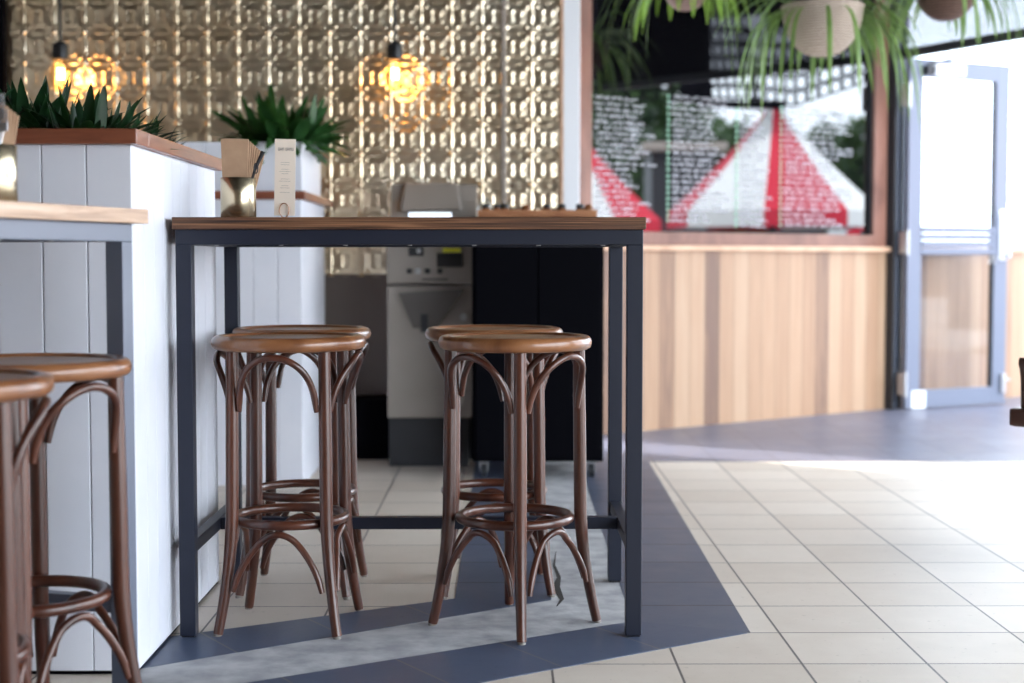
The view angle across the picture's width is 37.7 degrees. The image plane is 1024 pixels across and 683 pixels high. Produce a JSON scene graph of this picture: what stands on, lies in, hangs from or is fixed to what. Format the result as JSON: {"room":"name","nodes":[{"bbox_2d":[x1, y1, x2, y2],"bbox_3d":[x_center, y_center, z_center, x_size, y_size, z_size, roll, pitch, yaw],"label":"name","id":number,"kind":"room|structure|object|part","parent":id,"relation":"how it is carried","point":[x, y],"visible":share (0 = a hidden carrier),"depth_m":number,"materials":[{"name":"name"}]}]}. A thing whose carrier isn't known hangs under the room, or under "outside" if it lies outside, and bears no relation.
{"room":"cafe","nodes":[
{"label":"cafe","id":0,"kind":"room"},
{"bbox_2d":[7,0,559,394],"bbox_3d":[-1.535,-0.943,7.393,3.600,3.000,0.160,0,3,0],"label":"wall","id":1,"kind":"structure","parent":0,"point":[477,102],"depth_m":7.32,"materials":[{"name":"metal"}]},
{"bbox_2d":[0,0,7,98],"bbox_3d":[-2.619,-0.937,7.298,0.330,3.000,0.060,0,3,0],"label":"trim","id":2,"kind":"structure","parent":1,"relation":"attached to","point":[3,3],"depth_m":7.25,"materials":[{"name":"black laminate"}]},
{"bbox_3d":[-1.269,-1.088,7.317,2.430,1.539,0.019,0,3,0],"label":"pressed tin panel","id":3,"kind":"part","parent":1,"relation":"part of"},
{"bbox_3d":[-1.535,-0.943,7.403,3.600,3.000,0.140,0,3,0],"label":"wall panel","id":4,"kind":"part","parent":1,"relation":"part of","materials":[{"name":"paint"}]},
{"bbox_3d":[-1.114,-0.036,7.388,2.740,0.590,0.016,0,3,0],"label":"dado panel","id":5,"kind":"part","parent":1,"relation":"part of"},
{"bbox_2d":[356,395,471,459],"bbox_3d":[-1.114,0.417,7.308,2.740,0.295,0.200,0,3,0],"label":"trim","id":6,"kind":"structure","parent":1,"relation":"attached to","point":[372,420],"depth_m":7.21,"materials":[{"name":"black laminate"}]},
{"bbox_3d":[0.108,-1.088,7.323,0.270,1.539,0.019,0,3,0],"label":"pressed tin panel","id":7,"kind":"part","parent":1,"relation":"part of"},
{"bbox_2d":[560,0,562,203],"bbox_3d":[0.243,-1.378,7.302,0.014,2.120,0.030,0,3,0],"label":"trim","id":8,"kind":"structure","parent":1,"relation":"attached to","point":[561,1],"depth_m":7.30,"materials":[{"name":"brown wood"}]},
{"bbox_2d":[563,0,579,209],"bbox_3d":[0.289,-0.946,7.451,0.082,3.000,0.280,0,3,0],"label":"trim","id":9,"kind":"structure","parent":1,"relation":"attached to","point":[571,8],"depth_m":7.30,"materials":[{"name":"white"}]},
{"bbox_2d":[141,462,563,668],"bbox_3d":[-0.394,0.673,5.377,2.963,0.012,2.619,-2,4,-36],"label":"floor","id":10,"kind":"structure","parent":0,"point":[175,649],"depth_m":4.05,"materials":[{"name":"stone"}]},
{"bbox_2d":[472,247,603,476],"bbox_3d":[0.112,0.018,6.806,0.576,1.145,0.512,0,3,0],"label":"refrigerator","id":11,"kind":"object","parent":10,"relation":"on","point":[561,287],"visible":0.58,"depth_m":6.54,"materials":[{"name":"metal"}]},
{"bbox_3d":[-0.025,-0.003,6.553,0.270,1.035,0.012,0,3,0],"label":"door","id":12,"kind":"part","parent":11,"relation":"part of","materials":[{"name":"black laminate"}]},
{"bbox_2d":[478,210,596,216],"bbox_3d":[0.111,-0.570,6.750,0.526,0.035,0.300,0,3,0],"label":"wooden tray","id":13,"kind":"object","parent":11,"relation":"on","point":[481,213],"visible":0.7,"depth_m":6.60,"materials":[{"name":"brown wood"}]},
{"bbox_2d":[482,204,489,209],"bbox_3d":[-0.116,-0.587,6.697,0.040,0.052,0.040,0,3,0],"label":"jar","id":14,"kind":"object","parent":13,"relation":"on","point":[484,206],"visible":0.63,"depth_m":6.68,"materials":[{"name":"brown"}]},
{"bbox_3d":[-0.116,-0.605,6.697,0.036,0.016,0.036,0,3,0],"label":"lid","id":15,"kind":"part","parent":14,"relation":"part of","materials":[{"name":"black plastic"}]},
{"bbox_2d":[493,204,500,209],"bbox_3d":[-0.067,-0.587,6.698,0.040,0.052,0.040,0,3,0],"label":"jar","id":16,"kind":"object","parent":13,"relation":"on","point":[495,206],"visible":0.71,"depth_m":6.68,"materials":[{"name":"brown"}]},
{"bbox_3d":[-0.067,-0.605,6.697,0.036,0.016,0.036,0,3,0],"label":"lid","id":17,"kind":"part","parent":16,"relation":"part of","materials":[{"name":"black plastic"}]},
{"bbox_2d":[501,204,508,209],"bbox_3d":[-0.031,-0.587,6.698,0.040,0.052,0.040,0,3,0],"label":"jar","id":18,"kind":"object","parent":13,"relation":"on","point":[503,206],"visible":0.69,"depth_m":6.68,"materials":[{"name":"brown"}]},
{"bbox_3d":[-0.031,-0.605,6.697,0.036,0.016,0.036,0,3,0],"label":"lid","id":19,"kind":"part","parent":18,"relation":"part of","materials":[{"name":"black plastic"}]},
{"bbox_2d":[521,204,529,209],"bbox_3d":[0.061,-0.585,6.678,0.042,0.050,0.042,0,3,0],"label":"jar","id":20,"kind":"object","parent":13,"relation":"on","point":[525,206],"visible":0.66,"depth_m":6.66,"materials":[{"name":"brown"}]},
{"bbox_2d":[543,204,550,209],"bbox_3d":[0.156,-0.587,6.699,0.040,0.052,0.040,0,3,0],"label":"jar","id":21,"kind":"object","parent":13,"relation":"on","point":[545,206],"visible":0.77,"depth_m":6.68,"materials":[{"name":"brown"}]},
{"bbox_3d":[0.156,-0.605,6.698,0.036,0.016,0.036,0,3,0],"label":"lid","id":22,"kind":"part","parent":21,"relation":"part of","materials":[{"name":"black plastic"}]},
{"bbox_2d":[558,204,565,209],"bbox_3d":[0.223,-0.587,6.699,0.040,0.052,0.040,0,3,0],"label":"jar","id":23,"kind":"object","parent":13,"relation":"on","point":[560,206],"visible":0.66,"depth_m":6.68,"materials":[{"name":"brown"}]},
{"bbox_3d":[0.223,-0.605,6.698,0.036,0.016,0.036,0,3,0],"label":"lid","id":24,"kind":"part","parent":23,"relation":"part of","materials":[{"name":"black plastic"}]},
{"bbox_2d":[576,204,583,209],"bbox_3d":[0.304,-0.587,6.699,0.040,0.052,0.040,0,3,0],"label":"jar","id":25,"kind":"object","parent":13,"relation":"on","point":[578,206],"visible":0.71,"depth_m":6.68,"materials":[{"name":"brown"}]},
{"bbox_3d":[0.304,-0.605,6.699,0.036,0.016,0.036,0,3,0],"label":"lid","id":26,"kind":"part","parent":25,"relation":"part of","materials":[{"name":"black plastic"}]},
{"bbox_2d":[584,204,592,209],"bbox_3d":[0.342,-0.585,6.680,0.042,0.050,0.042,0,3,0],"label":"jar","id":27,"kind":"object","parent":13,"relation":"on","point":[588,206],"visible":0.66,"depth_m":6.67,"materials":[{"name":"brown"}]},
{"bbox_3d":[0.251,-0.003,6.555,0.270,1.035,0.012,0,3,0],"label":"door","id":28,"kind":"part","parent":11,"relation":"part of","materials":[{"name":"black laminate"}]},
{"bbox_2d":[140,462,624,682],"bbox_3d":[0.098,0.689,5.088,1.025,0.011,4.102,1,3,16],"label":"concrete strip","id":29,"kind":"object","parent":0,"point":[573,613],"visible":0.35,"depth_m":3.86,"materials":[{"name":"concrete"}]},
{"bbox_2d":[428,332,600,644],"bbox_3d":[0.008,0.364,3.941,0.401,0.764,0.401,3,4,41],"label":"stool","id":30,"kind":"object","parent":29,"relation":"on","point":[512,389],"visible":1,"depth_m":3.90,"materials":[{"name":"brown wood"}]},
{"bbox_3d":[-0.183,0.382,3.929,0.077,0.723,0.034,0,3,1],"label":"leg","id":31,"kind":"part","parent":30,"relation":"part of","materials":[{"name":"brown wood"}]},
{"bbox_3d":[-0.008,0.371,4.131,0.034,0.723,0.077,-1,3,-10],"label":"leg","id":32,"kind":"part","parent":30,"relation":"part of","materials":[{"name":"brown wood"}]},
{"bbox_3d":[0.008,0.001,3.921,0.401,0.036,0.401,3,4,41],"label":"seat","id":33,"kind":"part","parent":30,"relation":"part of","materials":[{"name":"brown wood"}]},
{"bbox_3d":[0.008,-0.004,3.921,0.338,0.015,0.338,3,4,41],"label":"seat panel","id":34,"kind":"part","parent":30,"relation":"part of","materials":[{"name":"brown wood"}]},
{"bbox_3d":[0.024,0.391,3.752,0.034,0.723,0.077,-1,3,-10],"label":"leg","id":35,"kind":"part","parent":30,"relation":"part of","materials":[{"name":"brown wood"}]},
{"bbox_3d":[0.198,0.380,3.954,0.077,0.723,0.034,0,3,1],"label":"leg","id":36,"kind":"part","parent":30,"relation":"part of","materials":[{"name":"brown wood"}]},
{"bbox_2d":[32,459,1023,682],"bbox_3d":[3.079,0.714,4.560,12.800,0.001,19.000,0,3,0],"label":"floor","id":37,"kind":"structure","parent":0,"point":[834,571],"depth_m":4.66,"materials":[{"name":"beige tile"}]},
{"bbox_2d":[0,368,53,682],"bbox_3d":[-0.987,0.439,2.568,0.401,0.764,0.401,-1,3,-15],"label":"stool","id":38,"kind":"object","parent":37,"relation":"on","point":[16,385],"visible":1,"depth_m":2.48,"materials":[{"name":"brown wood"}]},
{"bbox_3d":[-0.822,0.461,2.473,0.077,0.723,0.034,2,4,35],"label":"leg","id":39,"kind":"part","parent":38,"relation":"part of","materials":[{"name":"brown wood"}]},
{"bbox_3d":[-0.987,0.070,2.548,0.338,0.015,0.338,-1,3,-15],"label":"seat panel","id":40,"kind":"part","parent":38,"relation":"part of","materials":[{"name":"brown wood"}]},
{"bbox_3d":[-0.894,0.447,2.735,0.034,0.723,0.077,1,3,24],"label":"leg","id":41,"kind":"part","parent":38,"relation":"part of","materials":[{"name":"brown wood"}]},
{"bbox_3d":[-0.987,0.076,2.548,0.401,0.036,0.401,-1,3,-15],"label":"seat","id":42,"kind":"part","parent":38,"relation":"part of","materials":[{"name":"brown wood"}]},
{"bbox_2d":[0,200,147,682],"bbox_3d":[-1.302,0.279,2.728,0.732,1.067,1.230,1,3,17],"label":"bar table","id":43,"kind":"object","parent":37,"relation":"on","point":[19,221],"visible":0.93,"depth_m":3.13,"materials":[{"name":"grey metal"}]},
{"bbox_2d":[0,144,17,200],"bbox_3d":[-0.986,-0.317,2.842,0.093,0.110,0.093,0,3,0],"label":"cup","id":44,"kind":"object","parent":43,"relation":"on","point":[8,153],"visible":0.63,"depth_m":2.82,"materials":[{"name":"gold metal"}]},
{"bbox_2d":[0,93,3,119],"bbox_3d":[-0.965,-0.366,2.820,0.024,0.200,0.004,0,3,0],"label":"fork","id":45,"kind":"object","parent":44,"relation":"in","point":[2,94],"visible":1,"depth_m":2.81,"materials":[{"name":"silver metal"}]},
{"bbox_2d":[0,109,7,143],"bbox_3d":[-0.961,-0.351,2.813,0.032,0.170,0.004,0,3,0],"label":"fork","id":46,"kind":"object","parent":44,"relation":"in","point":[3,125],"visible":1,"depth_m":2.81,"materials":[{"name":"silver metal"}]},
{"bbox_3d":[-0.964,-0.330,2.814,0.026,0.129,0.004,0,3,0],"label":"handle","id":47,"kind":"part","parent":46,"relation":"part of","materials":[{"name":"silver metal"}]},
{"bbox_2d":[0,103,18,144],"bbox_3d":[-0.982,-0.359,2.838,0.095,0.185,0.020,0,3,0],"label":"paper napkins","id":48,"kind":"object","parent":44,"relation":"in","point":[9,137],"visible":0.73,"depth_m":2.84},
{"bbox_3d":[-1.302,-0.204,2.702,0.690,0.038,1.170,1,3,17],"label":"frame","id":49,"kind":"part","parent":43,"relation":"part of","materials":[{"name":"grey metal"}]},
{"bbox_3d":[-0.825,0.286,3.173,0.040,0.992,0.040,1,3,17],"label":"leg","id":50,"kind":"part","parent":43,"relation":"part of","materials":[{"name":"grey metal"}]},
{"bbox_2d":[0,128,221,673],"bbox_3d":[-1.744,0.118,3.929,1.788,1.257,1.030,0,3,0],"label":"planter","id":51,"kind":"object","parent":37,"relation":"on","point":[53,294],"depth_m":3.46,"materials":[{"name":"white paint"}]},
{"bbox_2d":[0,88,31,123],"bbox_3d":[-1.416,-0.539,3.670,0.492,0.270,0.530,-3,4,-40],"label":"leafy plant","id":52,"kind":"object","parent":51,"relation":"on","point":[7,93],"visible":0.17,"depth_m":3.66,"materials":[{"name":"green plant"}]},
{"bbox_2d":[0,75,124,127],"bbox_3d":[-1.229,-0.555,3.808,0.520,0.228,0.522,0,3,0],"label":"leafy plant","id":53,"kind":"object","parent":51,"relation":"on","point":[19,98],"visible":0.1,"depth_m":3.71,"materials":[{"name":"green plant"}]},
{"bbox_2d":[12,83,178,149],"bbox_3d":[-1.054,-0.534,3.700,0.453,0.193,0.435,-2,3,-27],"label":"leafy plant","id":54,"kind":"object","parent":51,"relation":"on","point":[94,114],"visible":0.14,"depth_m":3.65,"materials":[{"name":"green plant"}]},
{"bbox_2d":[66,102,183,139],"bbox_3d":[-1.109,-0.545,4.036,0.444,0.209,0.478,0,3,0],"label":"leafy plant","id":55,"kind":"object","parent":51,"relation":"on","point":[149,127],"visible":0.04,"depth_m":4.05,"materials":[{"name":"green plant"}]},
{"bbox_2d":[145,116,185,144],"bbox_3d":[-1.075,-0.546,4.212,0.408,0.161,0.394,0,3,0],"label":"leafy plant","id":56,"kind":"object","parent":51,"relation":"on","point":[157,121],"visible":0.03,"depth_m":4.24,"materials":[{"name":"green plant"}]},
{"bbox_2d":[215,191,332,485],"bbox_3d":[-1.412,-0.036,6.842,1.080,1.250,1.020,0,3,0],"label":"planter","id":57,"kind":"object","parent":37,"relation":"on","point":[279,285],"depth_m":6.37,"materials":[{"name":"white paint"}]},
{"bbox_2d":[176,142,320,195],"bbox_3d":[-1.337,-0.760,6.687,0.887,0.213,0.650,0,3,0],"label":"trough","id":58,"kind":"object","parent":57,"relation":"on","point":[308,173],"visible":0.15,"depth_m":6.37,"materials":[{"name":"white paint"}]},
{"bbox_2d":[208,82,353,166],"bbox_3d":[-1.017,-0.936,6.559,0.666,0.360,0.688,0,3,0],"label":"plant","id":59,"kind":"object","parent":58,"relation":"in","point":[273,122],"visible":0.68,"depth_m":6.45,"materials":[{"name":"green plant"}]},
{"bbox_2d":[211,331,365,639],"bbox_3d":[-0.584,0.364,3.948,0.401,0.764,0.401,0,3,5],"label":"stool","id":60,"kind":"object","parent":37,"relation":"on","point":[288,343],"visible":1,"depth_m":3.83,"materials":[{"name":"brown wood"}]},
{"bbox_3d":[-0.729,0.387,3.824,0.034,0.723,0.077,3,4,44],"label":"leg","id":61,"kind":"part","parent":60,"relation":"part of","materials":[{"name":"brown wood"}]},
{"bbox_3d":[-0.706,0.373,4.095,0.034,0.723,0.077,-2,4,-35],"label":"leg","id":62,"kind":"part","parent":60,"relation":"part of","materials":[{"name":"brown wood"}]},
{"bbox_3d":[-0.584,-0.004,3.928,0.338,0.015,0.338,0,3,5],"label":"seat panel","id":63,"kind":"part","parent":60,"relation":"part of","materials":[{"name":"brown wood"}]},
{"bbox_3d":[-0.584,0.001,3.928,0.401,0.036,0.401,0,3,5],"label":"seat","id":64,"kind":"part","parent":60,"relation":"part of","materials":[{"name":"brown wood"}]},
{"bbox_3d":[-0.463,0.389,3.802,0.034,0.723,0.077,-2,4,-35],"label":"leg","id":65,"kind":"part","parent":60,"relation":"part of","materials":[{"name":"brown wood"}]},
{"bbox_3d":[-0.440,0.374,4.073,0.034,0.723,0.077,3,4,44],"label":"leg","id":66,"kind":"part","parent":60,"relation":"part of","materials":[{"name":"brown wood"}]},
{"bbox_2d":[232,324,370,599],"bbox_3d":[-0.612,0.340,4.392,0.401,0.764,0.401,0,3,4],"label":"stool","id":67,"kind":"object","parent":37,"relation":"on","point":[272,484],"visible":0.37,"depth_m":4.47,"materials":[{"name":"brown wood"}]},
{"bbox_3d":[-0.754,0.363,4.266,0.034,0.723,0.077,3,4,43],"label":"leg","id":68,"kind":"part","parent":67,"relation":"part of","materials":[{"name":"brown wood"}]},
{"bbox_3d":[-0.737,0.349,4.537,0.034,0.723,0.077,-2,4,-36],"label":"leg","id":69,"kind":"part","parent":67,"relation":"part of","materials":[{"name":"brown wood"}]},
{"bbox_3d":[-0.612,-0.024,4.372,0.401,0.036,0.401,0,3,4],"label":"seat","id":70,"kind":"part","parent":67,"relation":"part of","materials":[{"name":"brown wood"}]},
{"bbox_3d":[-0.612,-0.029,4.372,0.338,0.015,0.338,0,3,4],"label":"seat panel","id":71,"kind":"part","parent":67,"relation":"part of","materials":[{"name":"brown wood"}]},
{"bbox_3d":[-0.488,0.364,4.249,0.034,0.723,0.077,-2,4,-36],"label":"leg","id":72,"kind":"part","parent":67,"relation":"part of","materials":[{"name":"brown wood"}]},
{"bbox_3d":[-0.470,0.350,4.520,0.034,0.723,0.077,3,4,43],"label":"leg","id":73,"kind":"part","parent":67,"relation":"part of","materials":[{"name":"brown wood"}]},
{"bbox_2d":[172,217,645,636],"bbox_3d":[-0.259,0.203,4.128,1.185,1.067,0.708,0,3,0],"label":"bar table","id":74,"kind":"object","parent":37,"relation":"on","point":[230,233],"visible":0.98,"depth_m":3.78,"materials":[{"name":"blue metal"}]},
{"bbox_3d":[-0.824,0.252,3.804,0.040,0.992,0.040,0,3,0],"label":"leg","id":75,"kind":"part","parent":74,"relation":"part of","materials":[{"name":"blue metal"}]},
{"bbox_3d":[-0.827,0.217,4.452,0.040,0.992,0.040,0,3,0],"label":"leg","id":76,"kind":"part","parent":74,"relation":"part of","materials":[{"name":"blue metal"}]},
{"bbox_2d":[220,177,255,216],"bbox_3d":[-0.725,-0.378,3.972,0.093,0.110,0.093,0,3,0],"label":"cup","id":77,"kind":"object","parent":74,"relation":"on","point":[237,194],"visible":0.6,"depth_m":3.93,"materials":[{"name":"gold metal"}]},
{"bbox_2d":[221,138,264,186],"bbox_3d":[-0.713,-0.432,3.974,0.110,0.208,0.034,0,3,0],"label":"paper napkins","id":78,"kind":"object","parent":77,"relation":"in","point":[239,157],"visible":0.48,"depth_m":3.96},
{"bbox_2d":[252,151,264,178],"bbox_3d":[-0.680,-0.415,3.951,0.062,0.175,0.008,0,3,2],"label":"fork","id":79,"kind":"object","parent":77,"relation":"in","point":[262,153],"visible":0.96,"depth_m":3.95,"materials":[{"name":"silver"}]},
{"bbox_2d":[279,203,288,216],"bbox_3d":[-0.612,-0.349,4.034,0.044,0.046,0.044,0,3,0],"label":"card holder","id":80,"kind":"object","parent":74,"relation":"on","point":[282,203],"visible":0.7,"depth_m":4.03,"materials":[{"name":"silver metal"}]},
{"bbox_2d":[274,139,295,215],"bbox_3d":[-0.610,-0.441,4.029,0.060,0.206,0.002,0,3,0],"label":"menu card","id":81,"kind":"object","parent":80,"relation":"on","point":[285,149],"visible":1,"depth_m":4.03,"materials":[{"name":"beige"}]},
{"bbox_3d":[-0.259,-0.280,4.103,1.173,0.038,0.690,0,3,0],"label":"frame","id":82,"kind":"part","parent":74,"relation":"part of","materials":[{"name":"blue metal"}]},
{"bbox_3d":[0.306,0.216,4.458,0.040,0.992,0.040,0,3,0],"label":"leg","id":83,"kind":"part","parent":74,"relation":"part of","materials":[{"name":"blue metal"}]},
{"bbox_3d":[0.309,0.252,3.809,0.040,0.992,0.040,0,3,0],"label":"leg","id":84,"kind":"part","parent":74,"relation":"part of","materials":[{"name":"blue metal"}]},
{"bbox_2d":[387,183,477,465],"bbox_3d":[-0.372,-0.086,7.129,0.412,1.319,0.450,0,3,0],"label":"machine","id":85,"kind":"object","parent":37,"relation":"on","point":[432,286],"visible":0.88,"depth_m":6.94,"materials":[{"name":"grey"}]},
{"bbox_3d":[-0.440,-0.414,6.902,0.069,0.041,0.008,0,3,0],"label":"lock plate","id":86,"kind":"part","parent":85,"relation":"part of","materials":[{"name":"black"}]},
{"bbox_3d":[-0.380,-0.379,7.123,0.397,0.200,0.430,0,3,0],"label":"control panel","id":87,"kind":"part","parent":85,"relation":"part of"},
{"bbox_2d":[400,183,461,210],"bbox_3d":[-0.374,-0.672,6.983,0.284,0.133,0.149,0,3,0],"label":"hood","id":88,"kind":"object","parent":85,"relation":"attached to","point":[413,196],"depth_m":6.95,"materials":[{"name":"metal"}]},
{"bbox_2d":[399,289,464,327],"bbox_3d":[-0.369,-0.152,6.915,0.304,0.180,0.029,0,3,0],"label":"tray","id":89,"kind":"object","parent":85,"relation":"on","point":[418,308],"depth_m":6.91,"materials":[{"name":"grey"}]},
{"bbox_2d":[443,248,460,251],"bbox_3d":[-0.277,-0.420,6.897,0.083,0.021,0.018,0,3,0],"label":"light","id":90,"kind":"object","parent":85,"relation":"on","point":[444,249],"depth_m":6.89,"materials":[{"name":"yellow plastic"}]},
{"bbox_2d":[425,324,561,599],"bbox_3d":[-0.052,0.340,4.400,0.401,0.764,0.401,0,3,-4],"label":"stool","id":91,"kind":"object","parent":37,"relation":"on","point":[536,488],"visible":0.49,"depth_m":4.28,"materials":[{"name":"brown wood"}]},
{"bbox_3d":[-0.175,0.364,4.255,0.034,0.723,0.077,2,4,35],"label":"leg","id":92,"kind":"part","parent":91,"relation":"part of","materials":[{"name":"brown wood"}]},
{"bbox_3d":[-0.052,-0.024,4.380,0.401,0.036,0.401,0,3,-4],"label":"seat","id":93,"kind":"part","parent":91,"relation":"part of","materials":[{"name":"brown wood"}]},
{"bbox_3d":[-0.052,-0.029,4.380,0.338,0.015,0.338,0,3,-4],"label":"seat panel","id":94,"kind":"part","parent":91,"relation":"part of","materials":[{"name":"brown wood"}]},
{"bbox_3d":[0.071,0.348,4.546,0.034,0.723,0.077,2,4,35],"label":"leg","id":95,"kind":"part","parent":91,"relation":"part of","materials":[{"name":"brown wood"}]},
{"bbox_3d":[0.091,0.363,4.275,0.034,0.723,0.077,-3,4,-43],"label":"leg","id":96,"kind":"part","parent":91,"relation":"part of","materials":[{"name":"brown wood"}]},
{"bbox_2d":[1009,357,1023,426],"bbox_3d":[1.917,0.370,4.831,0.460,0.659,0.476,3,4,45],"label":"wooden chair","id":97,"kind":"object","parent":37,"relation":"on","point":[1016,417],"visible":1,"depth_m":4.81,"materials":[{"name":"brown wood"}]},
{"bbox_3d":[1.923,0.243,4.829,0.460,0.060,0.460,3,4,45],"label":"seat","id":98,"kind":"part","parent":97,"relation":"part of","materials":[{"name":"brown wood"}]},
{"bbox_3d":[1.775,0.138,4.674,0.412,0.180,0.072,3,4,45],"label":"backrest","id":99,"kind":"part","parent":97,"relation":"part of","materials":[{"name":"brown wood"}]},
{"bbox_2d":[248,397,1023,682],"bbox_3d":[3.542,0.533,7.955,10.842,0.012,11.205,0,3,0],"label":"floor","id":100,"kind":"structure","parent":0,"point":[984,432],"depth_m":5.65,"materials":[{"name":"grey tile"}]},
{"bbox_2d":[0,353,141,682],"bbox_3d":[-0.964,0.415,3.007,0.401,0.764,0.401,2,4,33],"label":"stool","id":101,"kind":"object","parent":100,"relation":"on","point":[82,369],"visible":0.87,"depth_m":3.02,"materials":[{"name":"brown wood"}]},
{"bbox_3d":[-0.922,0.442,2.823,0.034,0.723,0.077,-1,3,-18],"label":"leg","id":102,"kind":"part","parent":101,"relation":"part of","materials":[{"name":"brown wood"}]},
{"bbox_3d":[-1.006,0.422,3.194,0.034,0.723,0.077,-1,3,-18],"label":"leg","id":103,"kind":"part","parent":101,"relation":"part of","materials":[{"name":"brown wood"}]},
{"bbox_3d":[-0.964,0.047,2.987,0.338,0.015,0.338,2,4,33],"label":"seat panel","id":104,"kind":"part","parent":101,"relation":"part of","materials":[{"name":"brown wood"}]},
{"bbox_3d":[-0.964,0.052,2.988,0.401,0.036,0.401,2,4,33],"label":"seat","id":105,"kind":"part","parent":101,"relation":"part of","materials":[{"name":"brown wood"}]},
{"bbox_3d":[-0.777,0.430,3.047,0.077,0.723,0.034,0,3,-7],"label":"leg","id":106,"kind":"part","parent":101,"relation":"part of","materials":[{"name":"brown wood"}]},
{"bbox_2d":[603,245,1023,434],"bbox_3d":[3.508,-0.132,10.519,8.000,1.043,0.166,-2,4,-37],"label":"wall","id":107,"kind":"structure","parent":0,"point":[732,334],"depth_m":9.08,"materials":[{"name":"brown wood"}]},
{"bbox_2d":[580,0,888,246],"bbox_3d":[1.345,-1.542,8.816,2.530,1.957,0.110,-2,4,-37],"label":"window","id":108,"kind":"structure","parent":107,"relation":"in","point":[664,141],"depth_m":8.72,"materials":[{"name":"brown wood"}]},
{"bbox_2d":[884,0,905,409],"bbox_3d":[2.422,-1.065,9.644,0.125,3.000,0.200,-2,4,-37],"label":"trim","id":109,"kind":"structure","parent":107,"relation":"attached to","point":[896,119],"depth_m":9.57,"materials":[{"name":"grey"}]},
{"bbox_3d":[2.429,-1.065,9.656,0.100,3.000,0.190,-2,4,-37],"label":"post","id":110,"kind":"part","parent":109,"relation":"part of","materials":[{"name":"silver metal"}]},
{"bbox_2d":[903,62,905,231],"bbox_3d":[4.589,-1.674,11.245,5.300,1.957,0.111,-2,4,-37],"label":"window","id":111,"kind":"structure","parent":107,"relation":"in","point":[905,62],"depth_m":9.66,"materials":[{"name":"clear glass"}]},
{"bbox_2d":[897,55,1011,408],"bbox_3d":[2.907,-0.696,9.643,0.898,2.244,0.209,-2,3,-27],"label":"door","id":112,"kind":"structure","parent":107,"relation":"in","point":[994,240],"depth_m":9.69,"materials":[{"name":"silver metal"}]},
{"bbox_3d":[2.795,-1.750,9.505,0.356,0.124,0.169,-2,4,-27],"label":"closer arm","id":113,"kind":"part","parent":112,"relation":"part of","materials":[{"name":"grey"}]},
{"bbox_3d":[2.884,-0.653,9.724,0.629,0.180,0.048,-2,4,-27],"label":"rail","id":114,"kind":"part","parent":112,"relation":"part of","materials":[{"name":"silver metal"}]},
{"bbox_3d":[3.251,-0.701,9.857,0.078,0.330,0.077,-2,4,-27],"label":"handle","id":115,"kind":"part","parent":112,"relation":"part of","materials":[{"name":"white"}]},
{"bbox_2d":[899,28,1023,58],"bbox_3d":[3.051,-1.765,8.479,0.050,0.055,2.500,-2,4,-29],"label":"door frame","id":116,"kind":"structure","parent":107,"relation":"attached to","point":[990,39],"depth_m":9.03,"materials":[{"name":"grey"}]},
{"bbox_2d":[901,0,1023,49],"bbox_3d":[3.051,-2.117,8.460,0.014,0.650,2.500,-2,4,-29],"label":"window","id":117,"kind":"structure","parent":107,"relation":"in","point":[931,31],"depth_m":9.08,"materials":[{"name":"clear glass"}]},
{"bbox_3d":[0.232,-2.297,3.745,7.100,0.100,11.726,0,3,0],"label":"ceiling","id":118,"kind":"structure","parent":0,"visible":0},
{"bbox_2d":[50,0,70,89],"bbox_3d":[-2.140,-1.808,7.082,0.100,1.238,0.100,0,3,0],"label":"pendant light","id":119,"kind":"object","parent":118,"relation":"hanging from","point":[60,50],"visible":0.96,"depth_m":7.09,"materials":[{"name":"black metal"}]},
{"bbox_3d":[-2.140,-1.920,7.076,0.012,1.014,0.012,1,3,22],"label":"cord","id":120,"kind":"part","parent":119,"relation":"part of","materials":[{"name":"black plastic"}]},
{"bbox_2d":[385,0,405,90],"bbox_3d":[-0.555,-1.809,7.090,0.100,1.237,0.100,0,3,0],"label":"pendant light","id":121,"kind":"object","parent":118,"relation":"hanging from","point":[394,49],"visible":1,"depth_m":7.09,"materials":[{"name":"black metal"}]},
{"bbox_3d":[-0.555,-1.921,7.084,0.012,1.013,0.012,-1,3,-23],"label":"cord","id":122,"kind":"part","parent":121,"relation":"part of","materials":[{"name":"black plastic"}]},
{"bbox_2d":[626,0,650,57],"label":"hanging basket","id":123,"kind":"object","parent":118,"relation":"hanging from","point":[646,1],"depth_m":7.31,"materials":[{"name":"green"}]},
{"bbox_2d":[666,0,740,53],"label":"hanging basket","id":124,"kind":"object","parent":118,"relation":"hanging from","point":[685,5],"depth_m":7.32,"materials":[{"name":"green"}]},
{"bbox_2d":[666,0,704,10],"bbox_3d":[0.856,-1.719,7.372,0.265,0.188,0.265,0,3,0],"label":"basket","id":125,"kind":"object","parent":124,"relation":"on","point":[685,4],"depth_m":7.33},
{"bbox_2d":[715,0,928,129],"bbox_3d":[1.536,-1.715,7.439,0.986,1.462,0.795,-2,4,-33],"label":"hanging plant","id":126,"kind":"object","parent":118,"relation":"hanging from","point":[815,28],"visible":0.99,"depth_m":7.28,"materials":[{"name":"green"}]},
{"bbox_2d":[781,0,864,57],"bbox_3d":[1.528,-1.528,7.385,0.408,0.253,0.408,0,3,0],"label":"basket","id":127,"kind":"object","parent":126,"relation":"on","point":[809,18],"depth_m":7.24,"materials":[{"name":"wicker"}]},
{"bbox_2d":[858,0,1022,74],"bbox_3d":[2.196,-1.897,7.762,0.869,1.135,0.731,1,3,22],"label":"hanging basket","id":128,"kind":"object","parent":118,"relation":"hanging from","point":[938,10],"visible":0.9,"depth_m":7.61,"materials":[{"name":"green"}]},
{"bbox_2d":[917,0,973,21],"bbox_3d":[2.208,-1.740,7.627,0.337,0.218,0.337,0,3,0],"label":"basket","id":129,"kind":"object","parent":128,"relation":"on","point":[938,10],"depth_m":7.55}
]}

